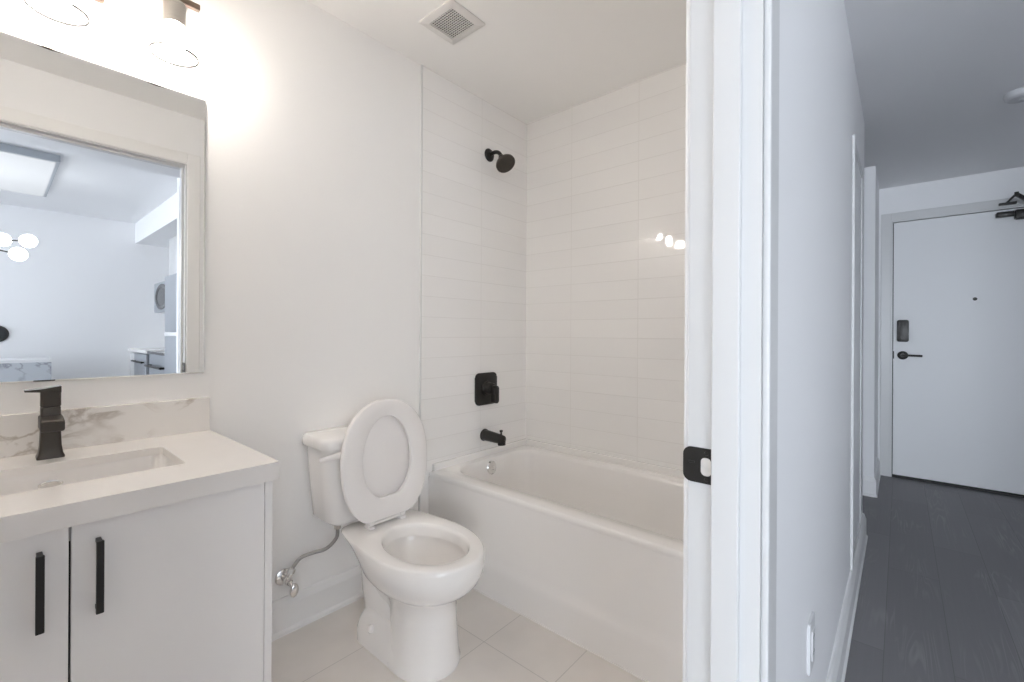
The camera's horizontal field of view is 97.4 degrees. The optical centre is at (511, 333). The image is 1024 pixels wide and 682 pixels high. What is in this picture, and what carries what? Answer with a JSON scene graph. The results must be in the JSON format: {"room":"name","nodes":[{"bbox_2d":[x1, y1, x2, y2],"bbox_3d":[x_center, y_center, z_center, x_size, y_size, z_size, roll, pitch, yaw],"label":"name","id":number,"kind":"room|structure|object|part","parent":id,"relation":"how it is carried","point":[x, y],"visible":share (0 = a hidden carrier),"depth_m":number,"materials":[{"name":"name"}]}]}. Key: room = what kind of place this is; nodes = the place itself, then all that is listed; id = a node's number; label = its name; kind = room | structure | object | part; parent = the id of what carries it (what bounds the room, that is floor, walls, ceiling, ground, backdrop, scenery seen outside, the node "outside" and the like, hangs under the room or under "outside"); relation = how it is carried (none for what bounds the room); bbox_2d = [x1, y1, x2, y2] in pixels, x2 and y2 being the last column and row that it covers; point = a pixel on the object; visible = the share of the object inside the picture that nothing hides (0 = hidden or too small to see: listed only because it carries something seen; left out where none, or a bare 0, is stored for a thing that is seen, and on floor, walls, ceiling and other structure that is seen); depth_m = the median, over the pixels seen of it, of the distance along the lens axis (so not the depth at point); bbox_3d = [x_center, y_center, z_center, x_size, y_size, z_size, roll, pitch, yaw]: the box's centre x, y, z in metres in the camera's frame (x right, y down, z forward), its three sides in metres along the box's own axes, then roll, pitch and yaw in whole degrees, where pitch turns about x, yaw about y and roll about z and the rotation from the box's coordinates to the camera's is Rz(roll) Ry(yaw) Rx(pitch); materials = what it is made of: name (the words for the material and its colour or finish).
{"room":"bathroom","nodes":[
{"label":"bathroom","id":0,"kind":"room"},
{"bbox_2d":[0,0,428,601],"bbox_3d":[-0.796,-0.135,1.838,0.120,2.610,2.940,0,0,41],"label":"wall","id":1,"kind":"structure","parent":0,"point":[312,121],"depth_m":1.69,"materials":[{"name":"white paint"}]},
{"bbox_2d":[23,0,89,26],"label":"vanity light","id":2,"kind":"object","parent":1,"relation":"attached to","point":[62,3],"depth_m":1.17,"materials":[{"name":"brown metal"}]},
{"bbox_3d":[-1.169,-0.892,1.157,0.060,0.084,0.060,0,0,41],"label":"bulb","id":3,"kind":"part","parent":2,"relation":"part of","materials":[{"name":"white glass"}]},
{"bbox_2d":[0,31,205,383],"bbox_3d":[-1.250,-0.322,1.211,0.008,0.897,0.721,0,0,41],"label":"wall mirror","id":4,"kind":"object","parent":1,"relation":"attached to","point":[102,169],"visible":1,"depth_m":1.28,"materials":[{"name":"grey mirror"}]},
{"bbox_2d":[0,397,209,457],"bbox_3d":[-1.246,0.262,1.211,0.019,0.108,0.740,0,0,41],"label":"backsplash","id":5,"kind":"structure","parent":1,"relation":"attached to","point":[99,425],"depth_m":1.30,"materials":[{"name":"stone"}]},
{"bbox_2d":[148,0,199,67],"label":"vanity light","id":6,"kind":"object","parent":1,"relation":"attached to","point":[174,23],"depth_m":1.33,"materials":[{"name":"brown metal"}]},
{"bbox_2d":[162,0,185,31],"bbox_3d":[-1.007,-0.966,1.343,0.057,0.094,0.057,0,0,41],"label":"socket","id":7,"kind":"object","parent":6,"relation":"attached to","point":[174,11],"depth_m":1.32,"materials":[{"name":"grey metal"}]},
{"bbox_3d":[-1.008,-0.891,1.343,0.060,0.084,0.060,0,0,41],"label":"bulb","id":8,"kind":"part","parent":6,"relation":"part of","materials":[{"name":"white glass"}]},
{"bbox_2d":[275,526,340,596],"bbox_3d":[-0.768,0.840,1.698,0.218,0.232,0.095,0,0,-38],"label":"shutoff valve","id":9,"kind":"object","parent":1,"relation":"attached to","point":[284,576],"visible":0.99,"depth_m":1.67,"materials":[{"name":"silver metal"}]},
{"bbox_3d":[-0.797,0.929,1.638,0.037,0.054,0.033,0,0,41],"label":"oval handle","id":10,"kind":"part","parent":9,"relation":"part of","materials":[{"name":"silver metal"}]},
{"bbox_2d":[272,565,363,641],"bbox_3d":[-0.727,1.053,1.819,0.019,0.135,0.864,0,0,41],"label":"baseboard","id":11,"kind":"structure","parent":1,"relation":"attached to","point":[311,603],"depth_m":1.76,"materials":[{"name":"white paint"}]},
{"bbox_2d":[418,65,422,510],"bbox_3d":[-0.439,-0.083,2.152,0.010,2.410,0.008,0,0,41],"label":"trim","id":12,"kind":"structure","parent":1,"relation":"attached to","point":[421,102],"depth_m":2.15,"materials":[{"name":"white paint"}]},
{"bbox_2d":[421,65,526,474],"bbox_3d":[-0.176,-0.301,2.456,0.008,1.970,0.795,0,0,41],"label":"tile","id":13,"kind":"structure","parent":1,"relation":"attached to","point":[474,214],"depth_m":2.39,"materials":[{"name":"white tile"}]},
{"bbox_2d":[475,372,498,405],"bbox_3d":[-0.115,0.302,2.460,0.084,0.176,0.166,0,0,41],"label":"shower valve","id":14,"kind":"object","parent":13,"relation":"attached to","point":[486,388],"visible":1,"depth_m":2.44,"materials":[{"name":"black metal"}]},
{"bbox_3d":[-0.123,0.298,2.466,0.048,0.080,0.080,0,0,41],"label":"knob","id":15,"kind":"part","parent":14,"relation":"part of","materials":[{"name":"black metal"}]},
{"bbox_3d":[-0.092,0.329,2.447,0.032,0.094,0.030,0,0,41],"label":"lever","id":16,"kind":"part","parent":14,"relation":"part of","materials":[{"name":"black metal"}]},
{"bbox_2d":[480,429,505,445],"bbox_3d":[-0.097,0.553,2.433,0.152,0.081,0.067,0,0,41],"label":"tub spout","id":17,"kind":"object","parent":13,"relation":"attached to","point":[485,435],"visible":1,"depth_m":2.41,"materials":[{"name":"black metal"}]},
{"bbox_2d":[485,148,514,172],"bbox_3d":[-0.069,-0.951,2.431,0.182,0.158,0.108,0,0,41],"label":"shower","id":18,"kind":"object","parent":13,"relation":"attached to","point":[505,163],"visible":1,"depth_m":2.41,"materials":[{"name":"black metal"}]},
{"bbox_3d":[-0.086,-0.977,2.461,0.022,0.063,0.112,0,0,-44],"label":"shower arm","id":19,"kind":"part","parent":18,"relation":"part of","materials":[{"name":"black metal"}]},
{"bbox_2d":[307,0,685,123],"bbox_3d":[-0.209,-1.346,1.284,1.481,0.120,2.620,0,0,41],"label":"ceiling","id":20,"kind":"structure","parent":0,"point":[532,60],"depth_m":1.99,"materials":[{"name":"white paint"}]},
{"bbox_2d":[419,0,485,44],"bbox_3d":[-0.247,-1.282,1.858,0.204,0.010,0.192,0,0,41],"label":"exhaust fan","id":21,"kind":"object","parent":20,"relation":"attached to","point":[450,21],"visible":1,"depth_m":1.85,"materials":[{"name":"white plastic"}]},
{"bbox_2d":[430,9,473,38],"bbox_3d":[-0.247,-1.279,1.858,0.138,0.003,0.130,0,0,41],"label":"grille","id":22,"kind":"object","parent":21,"relation":"attached to","point":[449,23],"depth_m":1.86,"materials":[{"name":"white plastic"}]},
{"bbox_2d":[271,475,1023,681],"bbox_3d":[-1.385,1.142,-2.939,5.244,0.050,15.750,0,0,41],"label":"floor","id":23,"kind":"structure","parent":0,"point":[941,595],"depth_m":1.76,"materials":[{"name":"beige tile"}]},
{"bbox_2d":[0,481,272,681],"bbox_3d":[-1.036,0.741,1.025,0.581,0.757,0.726,0,0,41],"label":"vanity cabinet","id":24,"kind":"object","parent":23,"relation":"on","point":[181,591],"visible":0.92,"depth_m":0.94,"materials":[{"name":"white paint"}]},
{"bbox_3d":[-0.959,0.689,0.730,0.020,0.650,0.340,0,0,41],"label":"door","id":25,"kind":"part","parent":24,"relation":"part of","materials":[{"name":"white paint"}]},
{"bbox_3d":[-0.854,0.468,0.813,0.030,0.139,0.012,0,0,41],"label":"handle","id":26,"kind":"part","parent":24,"relation":"part of","materials":[{"name":"black metal"}]},
{"bbox_3d":[-0.801,0.468,0.873,0.030,0.139,0.012,0,0,41],"label":"handle","id":27,"kind":"part","parent":24,"relation":"part of","materials":[{"name":"black metal"}]},
{"bbox_2d":[0,430,279,542],"bbox_3d":[-1.039,0.339,1.032,0.566,0.044,0.742,0,0,41],"label":"countertop","id":28,"kind":"structure","parent":24,"relation":"on","point":[208,462],"depth_m":1.01,"materials":[{"name":"white stone"}]},
{"bbox_2d":[24,385,64,460],"bbox_3d":[-1.176,0.225,1.134,0.094,0.182,0.072,0,0,41],"label":"faucet","id":29,"kind":"object","parent":28,"relation":"on","point":[51,422],"visible":1,"depth_m":1.14,"materials":[{"name":"black metal"}]},
{"bbox_3d":[-1.195,0.160,1.145,0.037,0.052,0.064,0,0,41],"label":"lever handle","id":30,"kind":"part","parent":29,"relation":"part of","materials":[{"name":"brown metal"}]},
{"bbox_3d":[-1.167,0.226,1.139,0.087,0.034,0.043,0,0,41],"label":"spout","id":31,"kind":"part","parent":29,"relation":"part of","materials":[{"name":"brown metal"}]},
{"bbox_2d":[0,454,176,495],"bbox_3d":[-1.035,0.406,1.024,0.282,0.137,0.470,0,0,41],"label":"sink","id":32,"kind":"object","parent":28,"relation":"in","point":[14,485],"visible":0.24,"depth_m":1.14,"materials":[{"name":"white ceramic"}]},
{"bbox_2d":[302,399,484,681],"bbox_3d":[-0.407,0.687,1.643,0.722,0.871,0.474,0,0,41],"label":"toilet","id":33,"kind":"object","parent":23,"relation":"on","point":[415,565],"visible":1,"depth_m":1.62,"materials":[{"name":"white ceramic"}]},
{"bbox_3d":[-0.590,0.398,1.817,0.215,0.042,0.452,0,0,41],"label":"tank lid","id":34,"kind":"part","parent":33,"relation":"part of","materials":[{"name":"white ceramic"}]},
{"bbox_3d":[-0.637,0.437,1.603,0.033,0.029,0.111,0,0,41],"label":"flush lever","id":35,"kind":"part","parent":33,"relation":"part of","materials":[{"name":"white plastic"}]},
{"bbox_3d":[-0.592,0.568,1.818,0.195,0.299,0.420,0,0,41],"label":"tank","id":36,"kind":"part","parent":33,"relation":"part of","materials":[{"name":"white ceramic"}]},
{"bbox_3d":[-0.492,0.473,1.733,0.040,0.441,0.360,0,0,41],"label":"lid","id":37,"kind":"part","parent":33,"relation":"part of","materials":[{"name":"white plastic"}]},
{"bbox_3d":[-0.478,0.473,1.720,0.044,0.444,0.374,0,0,41],"label":"seat","id":38,"kind":"part","parent":33,"relation":"part of","materials":[{"name":"white plastic"}]},
{"bbox_3d":[-0.343,0.924,1.601,0.568,0.398,0.372,0,0,41],"label":"bowl","id":39,"kind":"part","parent":33,"relation":"part of","materials":[{"name":"white ceramic"}]},
{"bbox_2d":[428,438,683,681],"bbox_3d":[0.389,0.883,1.991,1.479,0.487,0.752,0,0,41],"label":"bathtub","id":40,"kind":"object","parent":23,"relation":"on","point":[584,546],"visible":0.77,"depth_m":1.78,"materials":[{"name":"white ceramic"}]},
{"bbox_2d":[429,445,683,561],"bbox_3d":[0.391,0.857,1.993,1.479,0.365,0.746,0,0,41],"label":"basin","id":41,"kind":"object","parent":40,"relation":"in","point":[524,503],"depth_m":2.06,"materials":[{"name":"white ceramic"}]},
{"bbox_2d":[776,0,864,681],"bbox_3d":[-2.711,-0.140,-2.818,0.106,2.600,14.190,0,0,41],"label":"wall","id":42,"kind":"structure","parent":0,"point":[820,107],"depth_m":1.07,"materials":[{"name":"white paint"}]},
{"bbox_2d":[683,0,779,681],"bbox_3d":[0.066,0.033,0.398,0.127,2.184,0.952,0,0,41],"label":"door frame","id":43,"kind":"structure","parent":42,"relation":"in","point":[732,169],"depth_m":0.69,"materials":[{"name":"white paint"}]},
{"bbox_3d":[0.022,0.033,0.436,0.010,2.184,0.952,0,0,41],"label":"bathroom casing","id":44,"kind":"part","parent":43,"relation":"part of","materials":[{"name":"white paint"}]},
{"bbox_3d":[0.300,0.212,0.727,0.046,0.056,0.004,0,0,41],"label":"strike plate","id":45,"kind":"part","parent":43,"relation":"part of","materials":[{"name":"black metal"}]},
{"bbox_3d":[0.111,0.036,0.360,0.010,2.178,0.940,0,0,41],"label":"hallway casing","id":46,"kind":"part","parent":43,"relation":"part of","materials":[{"name":"white paint"}]},
{"bbox_2d":[807,611,814,675],"bbox_3d":[0.695,0.717,1.043,0.009,0.116,0.072,0,0,41],"label":"wall outlet","id":47,"kind":"object","parent":42,"relation":"attached to","point":[811,623],"visible":1,"depth_m":1.03,"materials":[{"name":"white plastic"}]},
{"bbox_2d":[811,626,814,661],"bbox_3d":[0.697,0.717,1.041,0.003,0.068,0.034,0,0,41],"label":"receptacle","id":48,"kind":"object","parent":47,"relation":"attached to","point":[812,627],"depth_m":1.03,"materials":[{"name":"grey plastic"}]},
{"bbox_2d":[826,513,867,681],"bbox_3d":[1.194,1.064,1.611,0.024,0.135,2.373,0,0,41],"label":"baseboard","id":49,"kind":"structure","parent":42,"relation":"attached to","point":[840,654],"depth_m":1.66,"materials":[{"name":"white paint"}]},
{"bbox_2d":[850,135,862,570],"bbox_3d":[1.623,0.079,2.112,0.010,1.835,0.580,0,0,41],"label":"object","id":50,"kind":"object","parent":42,"relation":"attached to","point":[857,173],"visible":1,"depth_m":2.08,"materials":[{"name":"white paint"}]},
{"bbox_3d":[1.624,0.084,2.119,0.002,1.770,0.510,0,0,41],"label":"panel door","id":51,"kind":"part","parent":50,"relation":"part of","materials":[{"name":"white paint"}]},
{"bbox_2d":[863,166,878,476],"bbox_3d":[2.484,-0.086,3.705,0.814,2.550,0.774,0,0,41],"label":"wall","id":52,"kind":"structure","parent":0,"point":[871,187],"depth_m":3.17,"materials":[{"name":"white paint"}]},
{"bbox_2d":[863,476,873,496],"bbox_3d":[2.222,1.070,3.402,0.804,0.135,0.019,0,0,41],"label":"baseboard","id":53,"kind":"structure","parent":52,"relation":"attached to","point":[868,482],"depth_m":3.15,"materials":[{"name":"white paint"}]},
{"bbox_2d":[874,458,880,497],"bbox_3d":[2.753,1.073,3.387,0.019,0.135,0.678,0,0,41],"label":"baseboard","id":54,"kind":"structure","parent":52,"relation":"attached to","point":[877,475],"depth_m":3.29,"materials":[{"name":"white paint"}]},
{"bbox_2d":[844,0,1023,189],"bbox_3d":[-2.017,-1.324,-2.381,1.950,0.245,15.750,0,0,41],"label":"ceiling","id":55,"kind":"structure","parent":0,"point":[934,77],"depth_m":2.13,"materials":[{"name":"white paint"}]},
{"bbox_2d":[1003,87,1023,103],"bbox_3d":[2.477,-1.156,2.187,0.120,0.041,0.120,0,0,41],"label":"smoke detector","id":56,"kind":"object","parent":55,"relation":"attached to","point":[1015,96],"visible":1,"depth_m":2.18,"materials":[{"name":"grey plastic"}]},
{"bbox_2d":[878,167,1023,460],"bbox_3d":[3.442,-0.081,3.323,1.136,2.550,0.100,0,0,41],"label":"wall","id":57,"kind":"structure","parent":0,"point":[1001,184],"depth_m":3.40,"materials":[{"name":"white paint"}]},
{"bbox_2d":[880,191,1023,497],"bbox_3d":[3.358,0.091,3.265,1.060,2.106,0.276,0,0,41],"label":"door","id":58,"kind":"structure","parent":57,"relation":"in","point":[952,317],"depth_m":3.37,"materials":[{"name":"white paint"}]},
{"bbox_3d":[3.101,0.169,3.507,0.147,0.066,0.052,0,0,41],"label":"lever handle","id":59,"kind":"part","parent":58,"relation":"part of","materials":[{"name":"black metal"}]},
{"bbox_3d":[3.499,-0.911,3.072,0.157,0.101,0.162,0,0,41],"label":"closer arm","id":60,"kind":"part","parent":58,"relation":"part of","materials":[{"name":"black metal"}]},
{"bbox_3d":[0.675,-0.126,2.316,1.481,2.610,0.094,0,0,41],"label":"wall","id":61,"kind":"structure","parent":0,"visible":0},
{"bbox_2d":[525,63,685,469],"bbox_3d":[0.643,-0.297,2.278,1.481,1.970,0.006,0,0,41],"label":"tile","id":62,"kind":"structure","parent":61,"relation":"attached to","point":[605,233],"depth_m":2.38,"materials":[{"name":"white tile"}]}
]}

